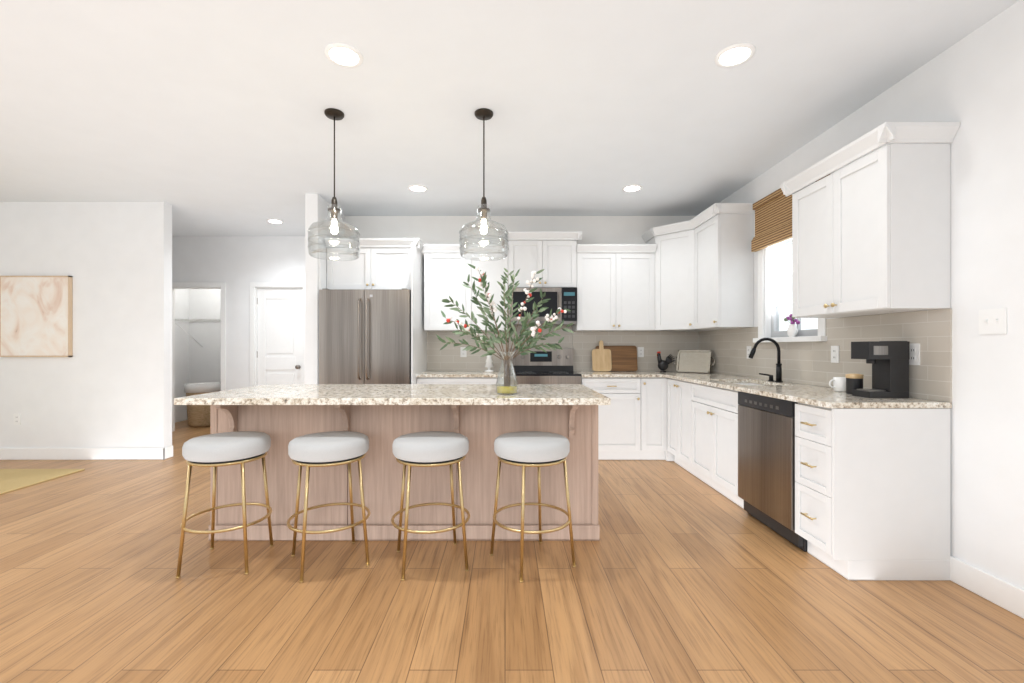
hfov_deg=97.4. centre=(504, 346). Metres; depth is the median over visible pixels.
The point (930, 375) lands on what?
tile backsplash
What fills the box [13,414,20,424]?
electrical outlet plate
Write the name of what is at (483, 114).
pendant light
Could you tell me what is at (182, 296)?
wall
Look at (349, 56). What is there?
recessed light
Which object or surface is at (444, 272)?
upper cabinet
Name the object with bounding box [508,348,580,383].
range
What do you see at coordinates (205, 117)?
ceiling
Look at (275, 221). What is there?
recessed light
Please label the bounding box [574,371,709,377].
countertop
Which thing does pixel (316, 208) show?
wall
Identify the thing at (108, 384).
wall
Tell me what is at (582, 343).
tile backsplash
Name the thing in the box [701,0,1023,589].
wall
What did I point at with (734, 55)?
recessed light
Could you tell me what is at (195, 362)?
wall
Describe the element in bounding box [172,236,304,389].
wall
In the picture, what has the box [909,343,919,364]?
electrical outlet plate
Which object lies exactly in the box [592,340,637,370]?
cutting boards
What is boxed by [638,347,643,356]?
electrical outlet plate
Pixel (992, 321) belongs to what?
light switch
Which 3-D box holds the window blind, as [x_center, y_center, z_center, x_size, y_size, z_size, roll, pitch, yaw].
[2.260,-1.083,3.620,0.044,0.435,0.940,0,0,0]
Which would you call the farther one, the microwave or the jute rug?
the microwave
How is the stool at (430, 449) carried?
on the floor
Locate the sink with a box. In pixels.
[742,382,773,385]
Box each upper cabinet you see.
[326,246,421,297]
[422,250,509,333]
[506,238,577,289]
[572,250,653,330]
[638,234,709,330]
[642,218,701,329]
[690,210,754,329]
[790,138,953,317]
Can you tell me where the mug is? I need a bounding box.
[829,377,845,391]
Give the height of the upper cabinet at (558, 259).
0.525 m
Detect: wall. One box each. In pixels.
[0,202,171,447]
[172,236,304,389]
[175,289,190,422]
[191,289,220,382]
[305,194,344,383]
[345,216,698,254]
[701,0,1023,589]
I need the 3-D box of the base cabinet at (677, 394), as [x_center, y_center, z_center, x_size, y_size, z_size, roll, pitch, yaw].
[1.966,0.759,4.368,0.649,0.883,0.684,0,0,0]
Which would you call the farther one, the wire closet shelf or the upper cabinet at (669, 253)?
the wire closet shelf
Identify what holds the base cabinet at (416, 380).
on the floor
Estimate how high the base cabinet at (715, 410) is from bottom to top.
0.883 m
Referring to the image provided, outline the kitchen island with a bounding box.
[209,405,599,540]
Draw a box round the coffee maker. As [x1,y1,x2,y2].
[851,341,909,397]
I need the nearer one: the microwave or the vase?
the vase
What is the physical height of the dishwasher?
0.878 m
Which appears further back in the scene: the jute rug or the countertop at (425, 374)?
the countertop at (425, 374)
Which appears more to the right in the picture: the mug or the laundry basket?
the mug
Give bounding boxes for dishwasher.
[738,392,806,551]
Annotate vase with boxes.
[436,264,573,394]
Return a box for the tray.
[673,350,714,372]
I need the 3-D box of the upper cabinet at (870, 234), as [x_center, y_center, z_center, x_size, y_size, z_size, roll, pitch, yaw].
[2.134,-0.624,2.705,0.328,0.850,0.770,0,0,0]
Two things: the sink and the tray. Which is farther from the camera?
the tray
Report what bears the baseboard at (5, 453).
attached to the wall at (108, 384)
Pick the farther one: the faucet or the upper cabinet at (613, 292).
the upper cabinet at (613, 292)
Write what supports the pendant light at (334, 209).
hanging from the ceiling
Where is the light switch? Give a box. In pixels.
[979,308,1006,333]
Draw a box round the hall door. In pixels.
[257,288,302,384]
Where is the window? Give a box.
[753,238,826,342]
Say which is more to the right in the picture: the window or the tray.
the window
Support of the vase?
on the island countertop at (411, 394)
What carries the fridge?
on the floor
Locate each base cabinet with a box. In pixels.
[414,378,503,383]
[581,374,633,459]
[634,378,661,459]
[662,378,693,474]
[694,382,781,508]
[795,402,951,579]
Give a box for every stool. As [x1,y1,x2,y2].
[176,431,273,578]
[287,431,369,582]
[391,431,469,580]
[490,431,575,582]
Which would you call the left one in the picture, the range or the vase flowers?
the range
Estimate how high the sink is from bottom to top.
0.201 m
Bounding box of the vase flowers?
[784,314,799,336]
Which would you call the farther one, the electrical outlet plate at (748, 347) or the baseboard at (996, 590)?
the electrical outlet plate at (748, 347)
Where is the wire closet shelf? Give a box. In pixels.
[175,319,220,346]
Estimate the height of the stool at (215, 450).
0.699 m
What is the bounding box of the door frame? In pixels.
[172,282,304,431]
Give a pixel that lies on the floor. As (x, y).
(678, 574)
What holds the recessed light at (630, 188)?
in the ceiling
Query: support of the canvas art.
attached to the wall at (108, 384)
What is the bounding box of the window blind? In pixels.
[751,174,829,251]
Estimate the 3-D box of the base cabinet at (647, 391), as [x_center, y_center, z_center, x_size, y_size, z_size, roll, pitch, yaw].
[1.531,0.759,4.965,0.339,0.883,0.671,0,0,0]
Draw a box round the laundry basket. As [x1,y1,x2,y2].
[184,382,220,426]
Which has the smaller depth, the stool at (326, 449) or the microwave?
the stool at (326, 449)
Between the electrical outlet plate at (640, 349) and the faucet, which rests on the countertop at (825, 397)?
the faucet
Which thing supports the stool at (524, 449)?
on the floor
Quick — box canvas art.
[0,276,72,356]
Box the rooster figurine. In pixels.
[656,351,674,371]
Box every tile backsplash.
[427,326,698,370]
[699,308,951,401]
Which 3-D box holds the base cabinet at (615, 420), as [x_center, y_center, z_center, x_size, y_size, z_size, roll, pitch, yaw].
[1.139,0.759,5.000,0.679,0.883,0.600,0,0,0]
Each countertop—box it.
[174,384,610,404]
[414,370,503,377]
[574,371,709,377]
[666,374,951,409]
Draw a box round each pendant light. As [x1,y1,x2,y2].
[307,108,359,260]
[459,108,508,260]
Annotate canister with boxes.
[845,374,863,393]
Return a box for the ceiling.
[0,0,1018,235]
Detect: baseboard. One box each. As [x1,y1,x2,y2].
[0,446,171,459]
[950,556,1023,618]
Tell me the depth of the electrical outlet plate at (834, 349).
3.11 m
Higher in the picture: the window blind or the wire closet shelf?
the window blind
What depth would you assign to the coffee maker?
2.50 m
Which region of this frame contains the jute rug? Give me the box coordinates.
[0,469,84,494]
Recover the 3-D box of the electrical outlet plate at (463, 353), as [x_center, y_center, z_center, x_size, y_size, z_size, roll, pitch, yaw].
[-0.490,0.060,5.307,0.072,0.118,0.008,0,0,0]
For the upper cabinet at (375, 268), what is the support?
attached to the wall at (593, 229)
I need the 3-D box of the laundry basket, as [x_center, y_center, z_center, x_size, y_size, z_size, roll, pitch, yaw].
[-4.620,0.879,6.900,0.490,0.640,0.490,0,0,0]
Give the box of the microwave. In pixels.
[508,288,576,325]
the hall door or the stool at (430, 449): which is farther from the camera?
the hall door
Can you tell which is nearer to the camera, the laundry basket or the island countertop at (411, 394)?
the island countertop at (411, 394)
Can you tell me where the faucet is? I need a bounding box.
[749,338,782,381]
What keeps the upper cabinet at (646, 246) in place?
attached to the wall at (593, 229)
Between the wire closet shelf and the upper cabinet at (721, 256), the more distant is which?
the wire closet shelf
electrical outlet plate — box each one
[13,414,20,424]
[460,347,466,356]
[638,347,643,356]
[747,346,750,358]
[831,346,838,362]
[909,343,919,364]
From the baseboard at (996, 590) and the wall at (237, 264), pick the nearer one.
the baseboard at (996, 590)
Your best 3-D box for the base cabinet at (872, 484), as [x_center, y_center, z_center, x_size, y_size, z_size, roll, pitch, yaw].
[1.990,0.759,2.470,0.600,0.883,0.316,0,0,0]
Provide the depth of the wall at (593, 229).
5.32 m
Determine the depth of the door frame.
6.28 m
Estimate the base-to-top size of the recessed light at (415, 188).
0.008 m
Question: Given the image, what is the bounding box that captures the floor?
[0,420,1023,682]
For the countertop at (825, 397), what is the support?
on the base cabinet at (872, 484)
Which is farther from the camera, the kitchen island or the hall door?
the hall door
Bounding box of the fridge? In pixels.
[319,288,410,383]
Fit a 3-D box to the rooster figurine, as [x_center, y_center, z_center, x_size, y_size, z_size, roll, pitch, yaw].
[1.824,0.164,5.130,0.226,0.240,0.113,0,0,0]
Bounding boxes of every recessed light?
[266,219,283,223]
[324,43,362,67]
[408,185,427,191]
[622,185,642,191]
[715,43,755,67]
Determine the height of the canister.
0.122 m

